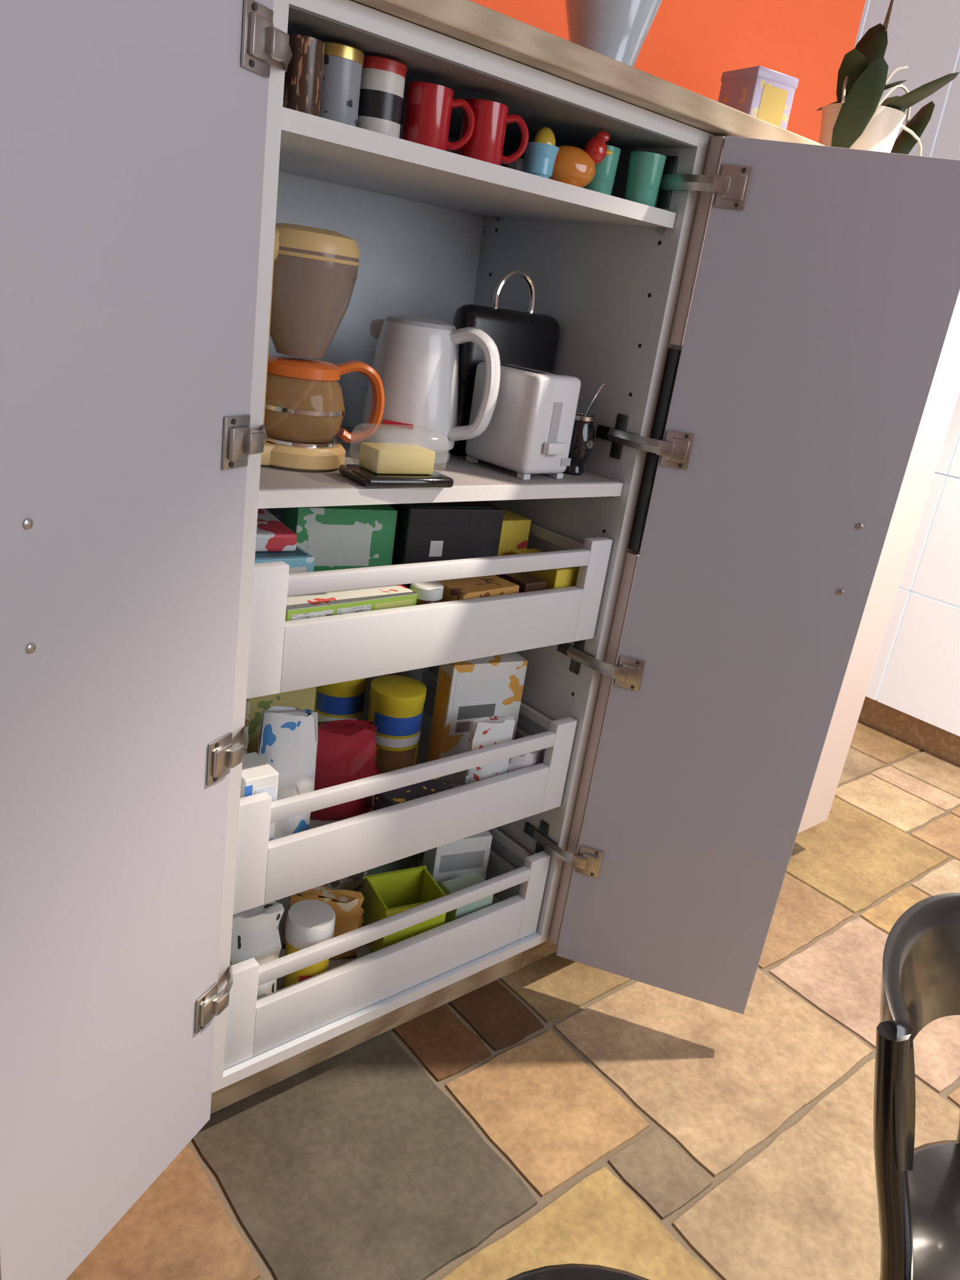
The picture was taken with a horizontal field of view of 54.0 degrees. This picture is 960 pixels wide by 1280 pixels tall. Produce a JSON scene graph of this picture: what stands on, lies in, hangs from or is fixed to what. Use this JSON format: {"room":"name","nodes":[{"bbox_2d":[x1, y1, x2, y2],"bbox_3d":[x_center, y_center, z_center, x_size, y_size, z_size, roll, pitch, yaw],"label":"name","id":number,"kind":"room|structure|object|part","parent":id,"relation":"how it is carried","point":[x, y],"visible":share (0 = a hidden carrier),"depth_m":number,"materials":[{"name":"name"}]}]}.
{"room":"kitchen","nodes":[
{"label":"kitchen","id":0,"kind":"room"},
{"bbox_2d":[65,720,959,1279],"bbox_3d":[-0.424,0.540,1.611,5.620,0.058,6.100,-9,26,-40],"label":"floor","id":1,"kind":"structure","parent":0,"point":[556,1110],"depth_m":1.35,"materials":[{"name":"tile"}]},
{"bbox_2d":[0,0,959,1279],"bbox_3d":[-0.113,0.004,1.198,1.078,1.305,0.687,-9,26,-40],"label":"pantry cabinet","id":2,"kind":"object","parent":1,"relation":"on","point":[152,155],"visible":0.98,"depth_m":1.11,"materials":[{"name":"white wood"}]},
{"bbox_3d":[-0.316,0.067,0.827,0.281,1.216,0.155,-9,26,-40],"label":"cabinet door","id":3,"kind":"part","parent":2,"relation":"part of","materials":[{"name":"grey paint"}]},
{"bbox_2d":[244,698,250,753],"bbox_3d":[-0.373,0.146,1.312,0.095,0.155,0.040,3,21,-14],"label":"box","id":4,"kind":"object","parent":2,"relation":"in","point":[248,702],"visible":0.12,"depth_m":1.29,"materials":[{"name":"cardboard"}]},
{"bbox_2d":[230,900,284,999],"bbox_3d":[-0.309,0.427,1.258,0.085,0.168,0.054,-4,24,-31],"label":"package","id":5,"kind":"object","parent":2,"relation":"in","point":[255,934],"visible":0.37,"depth_m":1.23},
{"bbox_2d":[240,752,279,840],"bbox_3d":[-0.285,0.220,1.155,0.044,0.150,0.060,-9,26,-40],"label":"box","id":6,"kind":"object","parent":2,"relation":"in","point":[258,776],"visible":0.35,"depth_m":1.12,"materials":[{"name":"white cardboard"}]},
{"bbox_2d":[247,686,316,753],"bbox_3d":[-0.303,0.092,1.422,0.100,0.200,0.040,0,22,-21],"label":"box","id":7,"kind":"object","parent":2,"relation":"in","point":[304,698],"visible":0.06,"depth_m":1.40,"materials":[{"name":"yellow cardboard"}]},
{"bbox_2d":[254,545,314,574],"bbox_3d":[-0.289,-0.068,1.161,0.105,0.112,0.150,-7,25,-36],"label":"box","id":8,"kind":"object","parent":2,"relation":"in","point":[299,560],"visible":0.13,"depth_m":1.11,"materials":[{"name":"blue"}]},
{"bbox_2d":[255,508,296,551],"bbox_3d":[-0.282,-0.134,1.144,0.085,0.022,0.120,-4,23,-31],"label":"pack","id":9,"kind":"object","parent":8,"relation":"on","point":[272,534],"visible":0.49,"depth_m":1.11},
{"bbox_2d":[257,705,318,839],"bbox_3d":[-0.252,0.178,1.221,0.077,0.192,0.051,7,20,-5],"label":"bag","id":10,"kind":"object","parent":2,"relation":"in","point":[288,739],"visible":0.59,"depth_m":1.20,"materials":[{"name":"white paper"}]},
{"bbox_2d":[282,33,325,117],"bbox_3d":[-0.166,-0.521,0.876,0.038,0.064,0.038,-9,26,-40],"label":"tin","id":11,"kind":"object","parent":2,"relation":"on","point":[303,77],"visible":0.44,"depth_m":0.86,"materials":[{"name":"orange metal"}]},
{"bbox_2d":[281,899,335,988],"bbox_3d":[-0.241,0.436,1.314,0.067,0.133,0.067,-9,26,-40],"label":"jar","id":12,"kind":"object","parent":2,"relation":"in","point":[309,923],"visible":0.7,"depth_m":1.29,"materials":[{"name":"yellow"}]},
{"bbox_2d":[260,222,384,471],"bbox_3d":[-0.210,-0.344,1.104,0.240,0.256,0.186,-9,26,-40],"label":"coffee maker","id":13,"kind":"object","parent":2,"relation":"on","point":[315,270],"visible":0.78,"depth_m":1.04,"materials":[{"name":"brown plastic"}]},
{"bbox_2d":[282,885,364,959],"bbox_3d":[-0.233,0.419,1.406,0.118,0.103,0.053,7,20,-3],"label":"bag","id":14,"kind":"object","parent":2,"relation":"in","point":[346,905],"visible":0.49,"depth_m":1.39,"materials":[{"name":"orange paper"}]},
{"bbox_2d":[283,504,397,571],"bbox_3d":[-0.195,-0.118,1.291,0.138,0.142,0.062,-2,23,-27],"label":"box","id":15,"kind":"object","parent":2,"relation":"in","point":[356,536],"visible":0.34,"depth_m":1.25,"materials":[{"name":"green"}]},
{"bbox_2d":[314,677,367,721],"bbox_3d":[-0.225,0.109,1.481,0.084,0.150,0.084,-9,26,-40],"label":"tin","id":16,"kind":"object","parent":2,"relation":"in","point":[345,700],"visible":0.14,"depth_m":1.44,"materials":[{"name":"yellow"}]},
{"bbox_2d":[320,40,364,126],"bbox_3d":[-0.141,-0.534,0.913,0.051,0.070,0.051,-9,26,-40],"label":"storage jar","id":17,"kind":"object","parent":2,"relation":"on","point":[343,63],"visible":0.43,"depth_m":0.89,"materials":[{"name":"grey metal"}]},
{"bbox_2d":[309,719,379,820],"bbox_3d":[-0.212,0.177,1.331,0.144,0.129,0.093,3,21,-14],"label":"plastic bag","id":18,"kind":"object","parent":2,"relation":"in","point":[346,750],"visible":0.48,"depth_m":1.31,"materials":[{"name":"red plastic"}]},
{"bbox_2d":[323,870,367,906],"bbox_3d":[-0.219,0.369,1.504,0.081,0.132,0.042,1,21,-20],"label":"bag","id":19,"kind":"object","parent":2,"relation":"in","point":[355,882],"visible":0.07,"depth_m":1.50,"materials":[{"name":"grey paper"}]},
{"bbox_2d":[285,584,417,620],"bbox_3d":[-0.167,-0.020,1.135,0.185,0.074,0.052,-10,27,-42],"label":"box","id":20,"kind":"object","parent":2,"relation":"in","point":[300,607],"visible":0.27,"depth_m":1.11,"materials":[{"name":"green cardboard"}]},
{"bbox_2d":[357,54,407,138],"bbox_3d":[-0.103,-0.544,0.952,0.051,0.072,0.051,-9,26,-40],"label":"tin","id":21,"kind":"object","parent":2,"relation":"on","point":[383,79],"visible":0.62,"depth_m":0.93,"materials":[{"name":"white metal"}]},
{"bbox_3d":[-0.227,0.383,1.488,0.556,0.150,0.374,-9,26,-40],"label":"drawer","id":22,"kind":"part","parent":2,"relation":"part of","materials":[{"name":"white plastic"}]},
{"bbox_2d":[366,851,424,875],"bbox_3d":[-0.140,0.347,1.629,0.120,0.110,0.045,0,22,-21],"label":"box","id":23,"kind":"object","parent":2,"relation":"in","point":[416,860],"visible":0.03,"depth_m":1.62,"materials":[{"name":"cardboard"}]},
{"bbox_2d":[338,442,453,487],"bbox_3d":[-0.093,-0.212,1.079,0.116,0.062,0.072,-6,25,-35],"label":"butter dish","id":24,"kind":"object","parent":2,"relation":"on","point":[381,464],"visible":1,"depth_m":1.06,"materials":[{"name":"black"}]},
{"bbox_2d":[367,675,426,774],"bbox_3d":[-0.132,0.137,1.442,0.084,0.150,0.084,-9,26,-40],"label":"tin","id":25,"kind":"object","parent":2,"relation":"in","point":[396,706],"visible":0.69,"depth_m":1.41,"materials":[{"name":"yellow"}]},
{"bbox_2d":[362,865,446,952],"bbox_3d":[-0.118,0.423,1.448,0.106,0.100,0.091,-3,23,-29],"label":"plastic container","id":26,"kind":"object","parent":2,"relation":"in","point":[386,895],"visible":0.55,"depth_m":1.45,"materials":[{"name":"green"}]},
{"bbox_3d":[-0.193,0.160,1.406,0.556,0.150,0.374,-9,26,-40],"label":"drawer","id":27,"kind":"part","parent":2,"relation":"part of","materials":[{"name":"white plastic"}]},
{"bbox_2d":[372,777,453,810],"bbox_3d":[-0.093,0.235,1.340,0.105,0.050,0.060,-11,28,-43],"label":"pack","id":28,"kind":"object","parent":2,"relation":"in","point":[406,793],"visible":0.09,"depth_m":1.32},
{"bbox_2d":[409,581,443,605],"bbox_3d":[-0.073,-0.037,1.220,0.050,0.076,0.050,-9,26,-40],"label":"jar","id":29,"kind":"object","parent":2,"relation":"in","point":[431,592],"visible":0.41,"depth_m":1.19,"materials":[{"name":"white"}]},
{"bbox_3d":[-0.153,-0.104,1.308,0.556,0.150,0.374,-9,26,-40],"label":"drawer","id":30,"kind":"part","parent":2,"relation":"part of","materials":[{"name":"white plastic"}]},
{"bbox_2d":[361,314,500,464],"bbox_3d":[-0.083,-0.332,1.241,0.146,0.177,0.205,-2,23,-27],"label":"electric kettle","id":31,"kind":"object","parent":2,"relation":"on","point":[415,361],"visible":0.84,"depth_m":1.18,"materials":[{"name":"grey plastic"}]},
{"bbox_2d":[401,81,474,151],"bbox_3d":[-0.047,-0.546,0.997,0.071,0.062,0.052,-9,26,-40],"label":"coffee mug","id":32,"kind":"object","parent":2,"relation":"on","point":[428,107],"visible":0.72,"depth_m":0.97,"materials":[{"name":"red ceramic"}]},
{"bbox_2d":[257,426,623,508],"bbox_3d":[-0.135,-0.239,1.262,0.564,0.025,0.374,-9,26,-40],"label":"shelf","id":33,"kind":"object","parent":2,"relation":"attached to","point":[482,480],"depth_m":1.15,"materials":[{"name":"white wood"}]},
{"bbox_2d":[388,500,504,588],"bbox_3d":[-0.064,-0.129,1.363,0.150,0.150,0.100,-4,23,-31],"label":"box","id":34,"kind":"object","parent":2,"relation":"in","point":[429,532],"visible":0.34,"depth_m":1.30,"materials":[{"name":"black cardboard"}]},
{"bbox_2d":[422,830,492,887],"bbox_3d":[-0.042,0.374,1.567,0.098,0.130,0.046,-1,22,-25],"label":"box","id":35,"kind":"object","parent":2,"relation":"in","point":[470,854],"visible":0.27,"depth_m":1.54,"materials":[{"name":"white cardboard"}]},
{"bbox_2d":[440,872,493,924],"bbox_3d":[-0.025,0.426,1.499,0.070,0.085,0.050,-6,25,-35],"label":"box","id":36,"kind":"object","parent":2,"relation":"in","point":[450,886],"visible":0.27,"depth_m":1.48,"materials":[{"name":"grey"}]},
{"bbox_2d":[426,651,527,783],"bbox_3d":[-0.007,0.119,1.469,0.128,0.200,0.046,-3,23,-29],"label":"box","id":37,"kind":"object","parent":2,"relation":"in","point":[468,691],"visible":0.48,"depth_m":1.43,"materials":[{"name":"white cardboard"}]},
{"bbox_2d":[279,106,676,232],"bbox_3d":[-0.086,-0.559,1.143,0.564,0.024,0.374,-9,26,-40],"label":"shelf","id":38,"kind":"object","parent":2,"relation":"attached to","point":[319,156],"depth_m":1.12,"materials":[{"name":"white wood"}]},
{"bbox_2d":[437,574,519,602],"bbox_3d":[-0.009,-0.046,1.280,0.105,0.068,0.062,-11,28,-43],"label":"box","id":39,"kind":"object","parent":2,"relation":"in","point":[489,585],"visible":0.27,"depth_m":1.25,"materials":[{"name":"orange cardboard"}]},
{"bbox_2d":[460,714,515,785],"bbox_3d":[0.010,0.180,1.395,0.075,0.142,0.032,-9,26,-40],"label":"box","id":40,"kind":"object","parent":2,"relation":"in","point":[489,731],"visible":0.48,"depth_m":1.38,"materials":[{"name":"white cardboard"}]},
{"bbox_2d":[457,98,528,165],"bbox_3d":[0.012,-0.552,1.038,0.069,0.062,0.054,-9,26,-40],"label":"coffee mug","id":41,"kind":"object","parent":2,"relation":"on","point":[486,144],"visible":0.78,"depth_m":1.02,"materials":[{"name":"red ceramic"}]},
{"bbox_2d":[448,268,559,453],"bbox_3d":[0.032,-0.389,1.329,0.178,0.254,0.051,-8,26,-38],"label":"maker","id":42,"kind":"object","parent":2,"relation":"on","point":[530,339],"visible":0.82,"depth_m":1.29,"materials":[{"name":"black plastic"}]},
{"bbox_2d":[492,503,531,556],"bbox_3d":[-0.011,-0.153,1.487,0.058,0.125,0.190,-7,25,-37],"label":"box","id":43,"kind":"object","parent":2,"relation":"in","point":[515,527],"visible":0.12,"depth_m":1.41,"materials":[{"name":"yellow cardboard"}]},
{"bbox_2d":[507,158,524,171],"bbox_3d":[0.057,-0.578,1.173,0.052,0.030,0.052,-9,26,-40],"label":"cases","id":44,"kind":"object","parent":2,"relation":"on","point":[518,164],"visible":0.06,"depth_m":1.15,"materials":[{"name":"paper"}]},
{"bbox_2d":[494,572,546,592],"bbox_3d":[0.050,-0.060,1.339,0.040,0.070,0.075,-9,26,-40],"label":"bar","id":45,"kind":"object","parent":2,"relation":"in","point":[527,582],"visible":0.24,"depth_m":1.31,"materials":[{"name":"brown"}]},
{"bbox_2d":[465,361,580,479],"bbox_3d":[0.059,-0.291,1.250,0.091,0.132,0.134,-9,26,-40],"label":"toaster","id":46,"kind":"object","parent":2,"relation":"on","point":[529,431],"visible":0.99,"depth_m":1.21,"materials":[{"name":"white metal"}]},
{"bbox_2d":[506,749,542,773],"bbox_3d":[0.064,0.202,1.453,0.075,0.077,0.038,-9,26,-40],"label":"sachet","id":47,"kind":"object","parent":2,"relation":"in","point":[532,758],"visible":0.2,"depth_m":1.43,"materials":[{"name":"white paper"}]},
{"bbox_2d":[523,142,559,178],"bbox_3d":[0.067,-0.544,1.076,0.041,0.036,0.041,-9,26,-40],"label":"espresso cup","id":48,"kind":"object","parent":2,"relation":"on","point":[539,158],"visible":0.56,"depth_m":1.06,"materials":[{"name":"blue ceramic"}]},
{"bbox_2d":[510,548,579,589],"bbox_3d":[0.090,-0.079,1.385,0.050,0.085,0.100,-9,26,-40],"label":"box","id":49,"kind":"object","parent":2,"relation":"in","point":[564,577],"visible":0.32,"depth_m":1.34,"materials":[{"name":"yellow cardboard"}]},
{"bbox_2d":[532,126,613,187],"bbox_3d":[0.110,-0.578,1.133,0.101,0.072,0.043,4,21,-12],"label":"rooster figurine","id":50,"kind":"object","parent":2,"relation":"on","point":[573,166],"visible":0.74,"depth_m":1.12,"materials":[{"name":"orange ceramic"}]},
{"bbox_2d":[561,382,606,475],"bbox_3d":[0.136,-0.292,1.296,0.050,0.127,0.052,-9,26,-40],"label":"gourd","id":51,"kind":"object","parent":2,"relation":"on","point":[582,443],"visible":0.75,"depth_m":1.28,"materials":[{"name":"black"}]},
{"bbox_2d":[582,144,620,195],"bbox_3d":[0.148,-0.583,1.178,0.045,0.060,0.045,-9,26,-40],"label":"drinking glass","id":52,"kind":"object","parent":2,"relation":"on","point":[603,179],"visible":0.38,"depth_m":1.16,"materials":[{"name":"teal"}]},
{"bbox_2d":[624,151,666,207],"bbox_3d":[0.205,-0.576,1.183,0.045,0.060,0.045,-9,26,-40],"label":"cup","id":53,"kind":"object","parent":2,"relation":"on","point":[646,169],"visible":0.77,"depth_m":1.17,"materials":[{"name":"teal"}]},
{"bbox_3d":[0.362,-0.013,1.323,0.192,1.216,0.266,-9,26,-40],"label":"cabinet door","id":54,"kind":"part","parent":2,"relation":"part of","materials":[{"name":"grey paint"}]},
{"bbox_2d":[506,1263,650,1279],"bbox_3d":[0.093,0.628,0.647,0.302,0.601,0.359,9,20,1],"label":"dining chair","id":55,"kind":"object","parent":1,"relation":"on","point":[569,1271],"visible":1,"depth_m":0.79,"materials":[{"name":"black plastic"}]},
{"bbox_2d":[520,133,959,968],"bbox_3d":[0.404,-0.135,1.788,0.864,1.305,0.435,-9,26,-40],"label":"cabinet","id":56,"kind":"object","parent":1,"relation":"on","point":[944,390],"visible":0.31,"depth_m":1.73,"materials":[{"name":"white wood"}]},
{"bbox_2d":[349,0,824,145],"bbox_3d":[0.243,-0.732,1.396,1.505,0.026,0.507,-9,26,-40],"label":"countertop","id":57,"kind":"structure","parent":56,"relation":"on","point":[468,22],"depth_m":0.97,"materials":[{"name":"brown wood"}]},
{"bbox_2d":[564,0,662,67],"bbox_3d":[0.168,-0.840,1.062,0.140,0.380,0.140,-9,26,-40],"label":"vase","id":58,"kind":"object","parent":57,"relation":"on","point":[618,30],"visible":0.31,"depth_m":1.07,"materials":[{"name":"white ceramic"}]},
{"bbox_2d":[718,65,798,129],"bbox_3d":[0.384,-0.745,1.324,0.076,0.086,0.076,-3,23,-29],"label":"tin box","id":59,"kind":"object","parent":57,"relation":"on","point":[765,94],"visible":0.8,"depth_m":1.29,"materials":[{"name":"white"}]},
{"bbox_2d":[815,0,959,156],"bbox_3d":[0.656,-1.014,1.415,0.182,0.600,0.229,10,20,3],"label":"potted orchid","id":60,"kind":"object","parent":57,"relation":"on","point":[857,120],"visible":0.88,"depth_m":1.45,"materials":[{"name":"green plant"}]},
{"bbox_2d":[627,348,681,552],"bbox_3d":[0.467,-0.289,1.477,0.595,0.277,0.034,-9,26,-40],"label":"oven","id":61,"kind":"object","parent":56,"relation":"in","point":[672,355],"depth_m":1.29,"materials":[{"name":"black"}]},
{"bbox_2d":[853,0,959,766],"bbox_3d":[0.995,-1.089,3.326,0.600,2.191,3.600,-9,26,-40],"label":"base cabinet","id":62,"kind":"object","parent":1,"relation":"on","point":[912,696],"visible":0.09,"depth_m":2.66,"materials":[{"name":"white wood"}]},
{"bbox_2d":[873,892,959,1279],"bbox_3d":[0.483,0.600,0.883,0.359,0.601,0.304,26,26,39],"label":"dining chair","id":63,"kind":"object","parent":1,"relation":"on","point":[918,1188],"visible":1,"depth_m":0.85,"materials":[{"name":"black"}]},
{"bbox_2d":[469,0,865,142],"bbox_3d":[-0.886,-0.715,0.821,4.210,2.700,0.120,-9,26,-40],"label":"wall","id":64,"kind":"structure","parent":0,"point":[689,45],"depth_m":1.80,"materials":[{"name":"orange paint"}]}
]}

